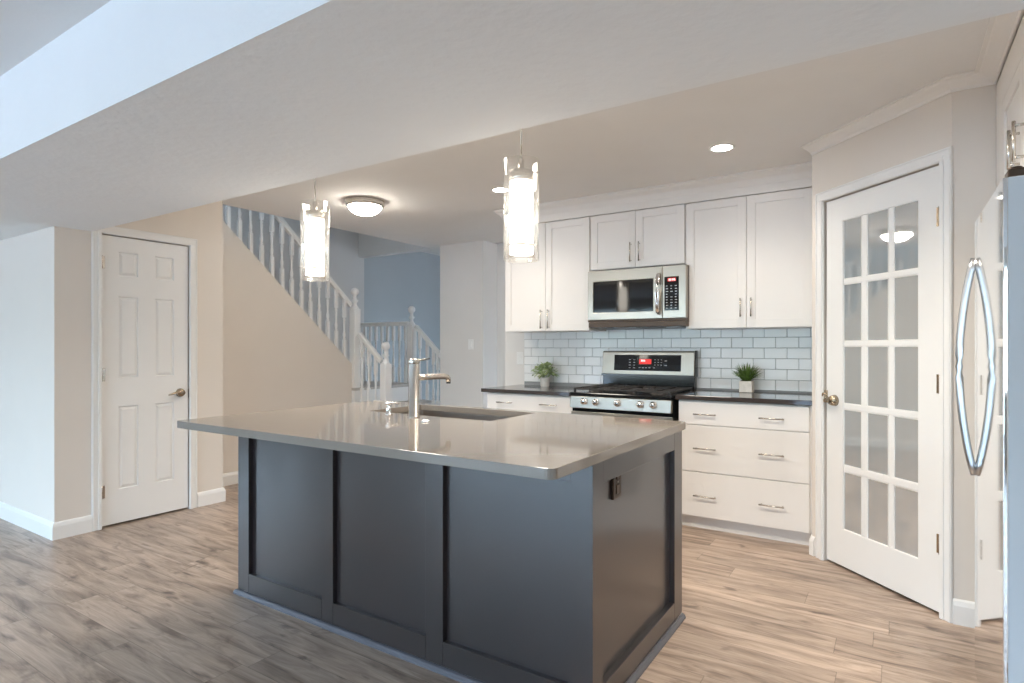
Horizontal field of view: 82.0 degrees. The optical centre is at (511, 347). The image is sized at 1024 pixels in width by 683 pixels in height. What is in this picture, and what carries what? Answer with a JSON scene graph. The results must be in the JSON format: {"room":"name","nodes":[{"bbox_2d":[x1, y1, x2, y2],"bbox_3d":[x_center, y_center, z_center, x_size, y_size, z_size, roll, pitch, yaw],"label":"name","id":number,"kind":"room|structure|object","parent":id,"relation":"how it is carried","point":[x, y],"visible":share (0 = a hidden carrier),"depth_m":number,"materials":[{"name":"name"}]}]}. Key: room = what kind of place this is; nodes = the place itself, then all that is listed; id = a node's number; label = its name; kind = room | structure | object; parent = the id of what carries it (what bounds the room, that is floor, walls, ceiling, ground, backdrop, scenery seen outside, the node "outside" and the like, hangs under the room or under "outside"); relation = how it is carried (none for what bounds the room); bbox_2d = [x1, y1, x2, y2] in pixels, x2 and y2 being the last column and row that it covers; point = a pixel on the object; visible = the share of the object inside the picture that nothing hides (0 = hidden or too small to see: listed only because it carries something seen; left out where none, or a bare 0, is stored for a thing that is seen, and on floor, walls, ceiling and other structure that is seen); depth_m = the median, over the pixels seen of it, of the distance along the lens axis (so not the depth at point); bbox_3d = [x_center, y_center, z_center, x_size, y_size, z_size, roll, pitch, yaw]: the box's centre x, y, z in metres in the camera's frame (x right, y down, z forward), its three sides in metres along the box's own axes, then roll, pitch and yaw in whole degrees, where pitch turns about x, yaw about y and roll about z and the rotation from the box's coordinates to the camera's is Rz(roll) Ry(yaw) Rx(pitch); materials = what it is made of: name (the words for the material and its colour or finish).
{"room":"kitchen","nodes":[
{"label":"kitchen","id":0,"kind":"room"},
{"bbox_2d":[0,226,71,521],"bbox_3d":[-4.675,0.020,4.996,4.115,2.460,0.100,0,0,33],"label":"wall","id":1,"kind":"structure","parent":0,"point":[36,266],"depth_m":3.99,"materials":[{"name":"beige paint"}]},
{"bbox_2d":[0,501,91,540],"bbox_3d":[-4.559,1.194,4.976,3.931,0.112,0.226,0,0,33],"label":"baseboard","id":2,"kind":"structure","parent":1,"relation":"attached to","point":[50,530],"depth_m":3.95,"materials":[{"name":"white paint"}]},
{"bbox_2d":[0,0,110,75],"bbox_3d":[-3.551,-1.242,0.042,11.400,0.215,5.600,0,0,33],"label":"ceiling","id":3,"kind":"structure","parent":0,"point":[26,26],"depth_m":2.06,"materials":[{"name":"white paint"}]},
{"bbox_2d":[72,200,222,518],"bbox_3d":[-2.896,0.020,4.522,0.615,2.460,1.045,0,0,33],"label":"wall","id":4,"kind":"structure","parent":0,"point":[203,223],"depth_m":4.58,"materials":[{"name":"beige paint"}]},
{"bbox_2d":[91,226,196,530],"bbox_3d":[-2.658,0.202,4.305,0.020,2.096,0.721,0,0,33],"label":"door frame","id":5,"kind":"structure","parent":4,"relation":"attached to","point":[96,236],"depth_m":4.04,"materials":[{"name":"white paint"}]},
{"bbox_2d":[102,235,188,525],"bbox_3d":[-2.658,0.228,4.302,0.106,2.016,0.605,0,0,33],"label":"door","id":6,"kind":"structure","parent":4,"relation":"in","point":[145,391],"depth_m":4.30,"materials":[{"name":"white paint"}]},
{"bbox_2d":[197,487,225,506],"bbox_3d":[-2.603,1.194,4.838,0.501,0.112,0.227,0,0,33],"label":"baseboard","id":7,"kind":"structure","parent":4,"relation":"attached to","point":[209,497],"depth_m":4.70,"materials":[{"name":"white paint"}]},
{"bbox_2d":[223,221,351,473],"bbox_3d":[-2.285,0.022,5.896,0.100,2.455,1.925,0,0,33],"label":"wall","id":8,"kind":"structure","parent":0,"point":[276,357],"depth_m":5.67,"materials":[{"name":"beige paint"}]},
{"bbox_2d":[223,471,237,485],"bbox_3d":[-2.274,1.194,5.808,0.016,0.112,1.740,0,0,33],"label":"baseboard","id":9,"kind":"structure","parent":8,"relation":"attached to","point":[230,478],"depth_m":5.36,"materials":[{"name":"white paint"}]},
{"bbox_2d":[223,204,363,365],"bbox_3d":[-2.610,-1.300,5.902,1.490,5.100,4.150,0,0,33],"label":"wall","id":10,"kind":"structure","parent":0,"point":[343,263],"depth_m":7.44,"materials":[{"name":"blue paint"}]},
{"bbox_2d":[364,252,439,403],"bbox_3d":[1.522,-0.200,6.882,7.350,2.900,2.000,0,0,33],"label":"wall","id":11,"kind":"structure","parent":0,"point":[393,284],"depth_m":8.60,"materials":[{"name":"blue paint"}]},
{"bbox_2d":[440,240,504,407],"bbox_3d":[1.651,-0.100,5.594,5.730,2.700,0.380,0,0,33],"label":"wall","id":12,"kind":"structure","parent":0,"point":[472,274],"depth_m":6.83,"materials":[{"name":"paint"}]},
{"bbox_2d":[468,339,472,349],"bbox_3d":[-0.473,-0.035,6.743,0.072,0.116,0.010,0,0,33],"label":"light switch","id":13,"kind":"object","parent":12,"relation":"attached to","point":[470,341],"visible":1,"depth_m":6.74,"materials":[{"name":"white plastic"}]},
{"bbox_2d":[0,484,977,682],"bbox_3d":[-1.698,1.300,2.893,12.000,0.100,12.400,0,0,33],"label":"floor","id":14,"kind":"structure","parent":0,"point":[148,599],"depth_m":2.66,"materials":[{"name":"brown wood"}]},
{"bbox_2d":[352,387,431,403],"bbox_3d":[-1.674,0.865,7.130,1.480,0.770,1.069,0,0,33],"label":"stairs","id":15,"kind":"structure","parent":14,"relation":"on","point":[398,393],"depth_m":7.05,"materials":[{"name":"white paint"}]},
{"bbox_2d":[352,381,431,402],"bbox_3d":[-2.227,-0.135,6.266,1.495,2.430,3.122,0,0,33],"label":"stairs tread","id":16,"kind":"structure","parent":15,"relation":"on","point":[372,383],"depth_m":7.17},
{"bbox_2d":[225,205,360,387],"bbox_3d":[-2.283,-0.829,5.844,0.094,2.558,1.942,0,0,34],"label":"stair railing","id":17,"kind":"object","parent":16,"relation":"on","point":[354,312],"visible":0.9,"depth_m":6.12,"materials":[{"name":"white paint"}]},
{"bbox_2d":[357,332,391,401],"bbox_3d":[-1.520,0.441,6.451,0.474,1.218,0.092,0,0,33],"label":"stair railing","id":18,"kind":"object","parent":16,"relation":"on","point":[385,366],"visible":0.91,"depth_m":6.40,"materials":[{"name":"white paint"}]},
{"bbox_2d":[361,306,416,382],"bbox_3d":[-1.629,-0.037,7.679,0.954,0.975,0.092,0,0,33],"label":"stair railing","id":19,"kind":"object","parent":16,"relation":"on","point":[410,334],"visible":0.71,"depth_m":7.55,"materials":[{"name":"white paint"}]},
{"bbox_2d":[414,325,439,404],"bbox_3d":[-0.980,0.284,7.257,0.577,1.131,0.058,0,0,33],"label":"stair railing","id":20,"kind":"object","parent":16,"relation":"on","point":[421,334],"visible":0.8,"depth_m":7.28,"materials":[{"name":"white paint"}]},
{"bbox_2d":[233,431,685,682],"bbox_3d":[-0.300,0.816,2.874,2.016,0.868,1.014,0,0,33],"label":"kitchen island","id":21,"kind":"object","parent":14,"relation":"on","point":[462,575],"visible":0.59,"depth_m":2.31,"materials":[{"name":"grey paint"}]},
{"bbox_2d":[177,400,685,479],"bbox_3d":[-0.387,0.361,2.762,2.036,0.033,1.286,0,0,33],"label":"island countertop","id":22,"kind":"structure","parent":21,"relation":"on","point":[531,444],"depth_m":2.36,"materials":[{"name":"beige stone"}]},
{"bbox_2d":[384,401,398,414],"bbox_3d":[-0.624,0.311,3.044,0.042,0.067,0.076,0,0,41],"label":"soap dispenser","id":23,"kind":"object","parent":22,"relation":"on","point":[388,408],"visible":1,"depth_m":3.02,"materials":[{"name":"silver metal"}]},
{"bbox_2d":[408,358,450,417],"bbox_3d":[-0.419,0.199,3.015,0.060,0.292,0.303,0,0,33],"label":"faucet","id":24,"kind":"object","parent":22,"relation":"on","point":[414,376],"visible":1,"depth_m":2.89,"materials":[{"name":"silver metal"}]},
{"bbox_2d":[399,410,509,420],"bbox_3d":[-0.325,0.482,3.160,0.854,0.207,0.464,0,0,33],"label":"sink","id":25,"kind":"object","parent":22,"relation":"in","point":[421,412],"visible":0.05,"depth_m":3.39,"materials":[{"name":"silver metal"}]},
{"bbox_2d":[611,475,620,499],"bbox_3d":[0.379,0.485,2.133,0.014,0.120,0.072,0,0,33],"label":"wall outlet","id":26,"kind":"object","parent":21,"relation":"attached to","point":[615,482],"visible":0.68,"depth_m":2.11,"materials":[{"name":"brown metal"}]},
{"bbox_2d":[616,483,619,493],"bbox_3d":[0.383,0.511,2.130,0.004,0.036,0.032,0,0,33],"label":"receptacle","id":27,"kind":"object","parent":26,"relation":"attached to","point":[617,484],"depth_m":2.13,"materials":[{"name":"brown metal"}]},
{"bbox_2d":[487,392,572,413],"bbox_3d":[0.283,0.814,5.019,0.813,0.872,0.635,0,0,33],"label":"base cabinet","id":28,"kind":"object","parent":14,"relation":"on","point":[528,402],"visible":0.19,"depth_m":4.77,"materials":[{"name":"white paint"}]},
{"bbox_2d":[481,384,580,395],"bbox_3d":[0.271,0.362,5.038,0.866,0.030,0.634,0,0,33],"label":"countertop","id":29,"kind":"structure","parent":28,"relation":"on","point":[516,389],"depth_m":4.87,"materials":[{"name":"black stone"}]},
{"bbox_2d":[531,361,559,386],"bbox_3d":[0.287,0.235,5.255,0.258,0.224,0.238,0,0,33],"label":"potted plant","id":30,"kind":"object","parent":29,"relation":"on","point":[544,381],"visible":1,"depth_m":5.22,"materials":[{"name":"green plant"}]},
{"bbox_2d":[570,351,697,420],"bbox_3d":[0.936,0.627,4.533,0.784,1.206,0.690,0,0,33],"label":"gas range","id":31,"kind":"object","parent":14,"relation":"on","point":[636,384],"visible":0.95,"depth_m":4.57,"materials":[{"name":"silver metal"}]},
{"bbox_2d":[570,390,690,399],"bbox_3d":[0.931,0.351,4.526,0.784,0.027,0.596,0,0,33],"label":"cooktop","id":32,"kind":"object","parent":31,"relation":"in","point":[583,394],"depth_m":4.32,"materials":[{"name":"black metal"}]},
{"bbox_2d":[679,399,811,545],"bbox_3d":[1.668,0.806,4.119,0.843,0.888,0.635,0,0,33],"label":"base cabinet","id":33,"kind":"object","parent":14,"relation":"on","point":[747,467],"visible":0.85,"depth_m":3.86,"materials":[{"name":"white paint"}]},
{"bbox_2d":[675,389,811,405],"bbox_3d":[1.668,0.345,4.133,0.859,0.032,0.629,0,0,33],"label":"countertop","id":34,"kind":"structure","parent":33,"relation":"on","point":[805,399],"depth_m":3.96,"materials":[{"name":"black stone"}]},
{"bbox_2d":[733,364,762,392],"bbox_3d":[1.719,0.216,4.324,0.226,0.226,0.235,0,0,33],"label":"potted plant","id":35,"kind":"object","parent":34,"relation":"on","point":[746,385],"visible":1,"depth_m":4.29,"materials":[{"name":"green plant"}]},
{"bbox_2d":[955,166,1023,682],"bbox_3d":[1.805,0.379,1.701,0.800,1.743,0.680,0,0,33],"label":"refrigerator","id":36,"kind":"object","parent":14,"relation":"on","point":[997,265],"visible":1,"depth_m":1.69,"materials":[{"name":"grey metal"}]},
{"bbox_2d":[0,0,1023,240],"bbox_3d":[-1.778,-1.220,2.770,11.400,0.860,0.906,0,0,33],"label":"ceiling beam","id":37,"kind":"structure","parent":0,"point":[140,109],"depth_m":1.79,"materials":[{"name":"paint"}]},
{"bbox_2d":[223,12,1023,257],"bbox_3d":[0.539,-1.430,5.259,7.230,0.440,5.794,0,0,33],"label":"ceiling","id":38,"kind":"structure","parent":0,"point":[433,199],"depth_m":3.58,"materials":[{"name":"white paint"}]},
{"bbox_2d":[301,178,326,275],"bbox_3d":[-1.076,-0.788,3.216,0.152,0.841,0.152,0,0,33],"label":"pendant light","id":39,"kind":"object","parent":38,"relation":"hanging from","point":[314,218],"visible":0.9,"depth_m":3.17,"materials":[{"name":"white glass"}]},
{"bbox_2d":[344,196,384,216],"bbox_3d":[-1.217,-1.143,4.870,0.324,0.131,0.324,0,0,33],"label":"ceiling light","id":40,"kind":"object","parent":38,"relation":"attached to","point":[359,205],"visible":1,"depth_m":4.77,"materials":[{"name":"white glass"}]},
{"bbox_2d":[491,187,508,192],"bbox_3d":[-0.087,-1.206,4.517,0.152,0.006,0.152,0,0,33],"label":"recessed light","id":41,"kind":"object","parent":38,"relation":"in","point":[497,189],"visible":0.93,"depth_m":4.52,"materials":[{"name":"white glass"}]},
{"bbox_2d":[508,129,538,255],"bbox_3d":[0.039,-0.788,2.491,0.152,0.841,0.152,0,0,33],"label":"pendant light","id":42,"kind":"object","parent":38,"relation":"hanging from","point":[521,180],"visible":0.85,"depth_m":2.45,"materials":[{"name":"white glass"}]},
{"bbox_2d":[709,143,734,151],"bbox_3d":[1.270,-1.206,3.564,0.152,0.006,0.152,0,0,33],"label":"recessed light","id":43,"kind":"object","parent":38,"relation":"in","point":[724,147],"visible":1,"depth_m":3.55,"materials":[{"name":"white glass"}]},
{"bbox_2d":[505,328,811,393],"bbox_3d":[1.129,0.020,4.920,2.790,2.460,0.119,0,0,33],"label":"wall","id":44,"kind":"structure","parent":0,"point":[514,341],"depth_m":5.53,"materials":[{"name":"paint"}]},
{"bbox_2d":[517,352,522,363],"bbox_3d":[0.075,0.100,5.540,0.072,0.116,0.009,0,0,33],"label":"wall outlet","id":45,"kind":"object","parent":44,"relation":"attached to","point":[519,354],"visible":1,"depth_m":5.54,"materials":[{"name":"white plastic"}]},
{"bbox_2d":[505,217,605,332],"bbox_3d":[0.363,-0.600,5.125,0.826,0.924,0.360,0,0,33],"label":"upper cabinet","id":46,"kind":"object","parent":44,"relation":"attached to","point":[546,290],"visible":0.92,"depth_m":4.97,"materials":[{"name":"white paint"}]},
{"bbox_2d":[505,177,811,227],"bbox_3d":[1.059,-1.137,4.683,2.480,0.142,0.314,0,0,33],"label":"frieze","id":47,"kind":"object","parent":46,"relation":"attached to","point":[806,182],"visible":0.14,"depth_m":4.37,"materials":[{"name":"white paint"}]},
{"bbox_2d":[591,204,685,270],"bbox_3d":[1.036,-0.842,4.688,0.767,0.440,0.360,0,0,33],"label":"upper cabinet","id":48,"kind":"object","parent":44,"relation":"attached to","point":[654,237],"visible":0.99,"depth_m":4.55,"materials":[{"name":"white paint"}]},
{"bbox_2d":[588,264,688,328],"bbox_3d":[1.028,-0.378,4.632,0.784,0.454,0.462,0,0,33],"label":"microwave","id":49,"kind":"object","parent":48,"relation":"attached to","point":[646,297],"visible":0.95,"depth_m":4.47,"materials":[{"name":"silver metal"}]},
{"bbox_2d":[493,162,811,220],"bbox_3d":[1.015,-1.167,4.682,2.552,0.085,0.402,0,0,33],"label":"crown molding","id":50,"kind":"structure","parent":44,"relation":"attached to","point":[801,170],"depth_m":4.35,"materials":[{"name":"white paint"}]},
{"bbox_2d":[524,328,811,391],"bbox_3d":[1.156,0.082,4.828,2.483,0.468,0.008,0,0,33],"label":"wall tiles","id":51,"kind":"structure","parent":44,"relation":"attached to","point":[714,349],"depth_m":4.60,"materials":[{"name":"white tile"}]},
{"bbox_2d":[686,187,811,329],"bbox_3d":[1.719,-0.600,4.244,0.849,0.924,0.360,0,0,33],"label":"upper cabinet","id":52,"kind":"object","parent":44,"relation":"attached to","point":[749,258],"visible":0.96,"depth_m":4.11,"materials":[{"name":"white paint"}]},
{"bbox_2d":[812,72,1000,601],"bbox_3d":[2.481,0.020,3.239,1.470,2.460,1.464,0,0,33],"label":"wall","id":53,"kind":"structure","parent":0,"point":[964,120],"depth_m":2.67,"materials":[{"name":"beige paint"}]},
{"bbox_2d":[809,534,814,555],"bbox_3d":[1.814,1.194,3.568,0.031,0.112,0.084,0,0,16],"label":"baseboard","id":54,"kind":"structure","parent":53,"relation":"attached to","point":[812,538],"depth_m":3.54,"materials":[{"name":"white paint"}]},
{"bbox_2d":[822,166,938,611],"bbox_3d":[1.902,0.193,3.090,0.114,2.086,0.749,0,0,-12],"label":"door","id":55,"kind":"structure","parent":53,"relation":"in","point":[881,396],"depth_m":3.04,"materials":[{"name":"white paint"}]},
{"bbox_2d":[815,146,952,622],"bbox_3d":[1.903,0.168,3.091,0.020,2.164,0.862,0,0,-12],"label":"door frame","id":56,"kind":"structure","parent":53,"relation":"attached to","point":[943,157],"depth_m":2.72,"materials":[{"name":"white paint"}]},
{"bbox_2d":[801,10,1023,154],"bbox_3d":[1.796,-1.185,2.428,0.587,0.050,2.219,0,0,12],"label":"crown molding","id":57,"kind":"structure","parent":53,"relation":"attached to","point":[1001,29],"depth_m":2.66,"materials":[{"name":"white paint"}]},
{"bbox_2d":[953,598,974,627],"bbox_3d":[2.320,1.194,2.461,0.772,0.112,0.016,0,0,33],"label":"baseboard","id":58,"kind":"structure","parent":53,"relation":"attached to","point":[963,610],"depth_m":2.64,"materials":[{"name":"white paint"}]},
{"bbox_3d":[1.587,0.020,-0.972,1.680,2.460,9.500,0,0,33],"label":"wall","id":59,"kind":"structure","parent":0,"visible":0},
{"bbox_2d":[996,15,1023,188],"bbox_3d":[2.083,-0.880,1.961,0.681,0.540,1.100,0,0,33],"label":"upper cabinet","id":60,"kind":"object","parent":59,"relation":"attached to","point":[1010,85],"visible":0.73,"depth_m":2.23,"materials":[{"name":"white paint"}]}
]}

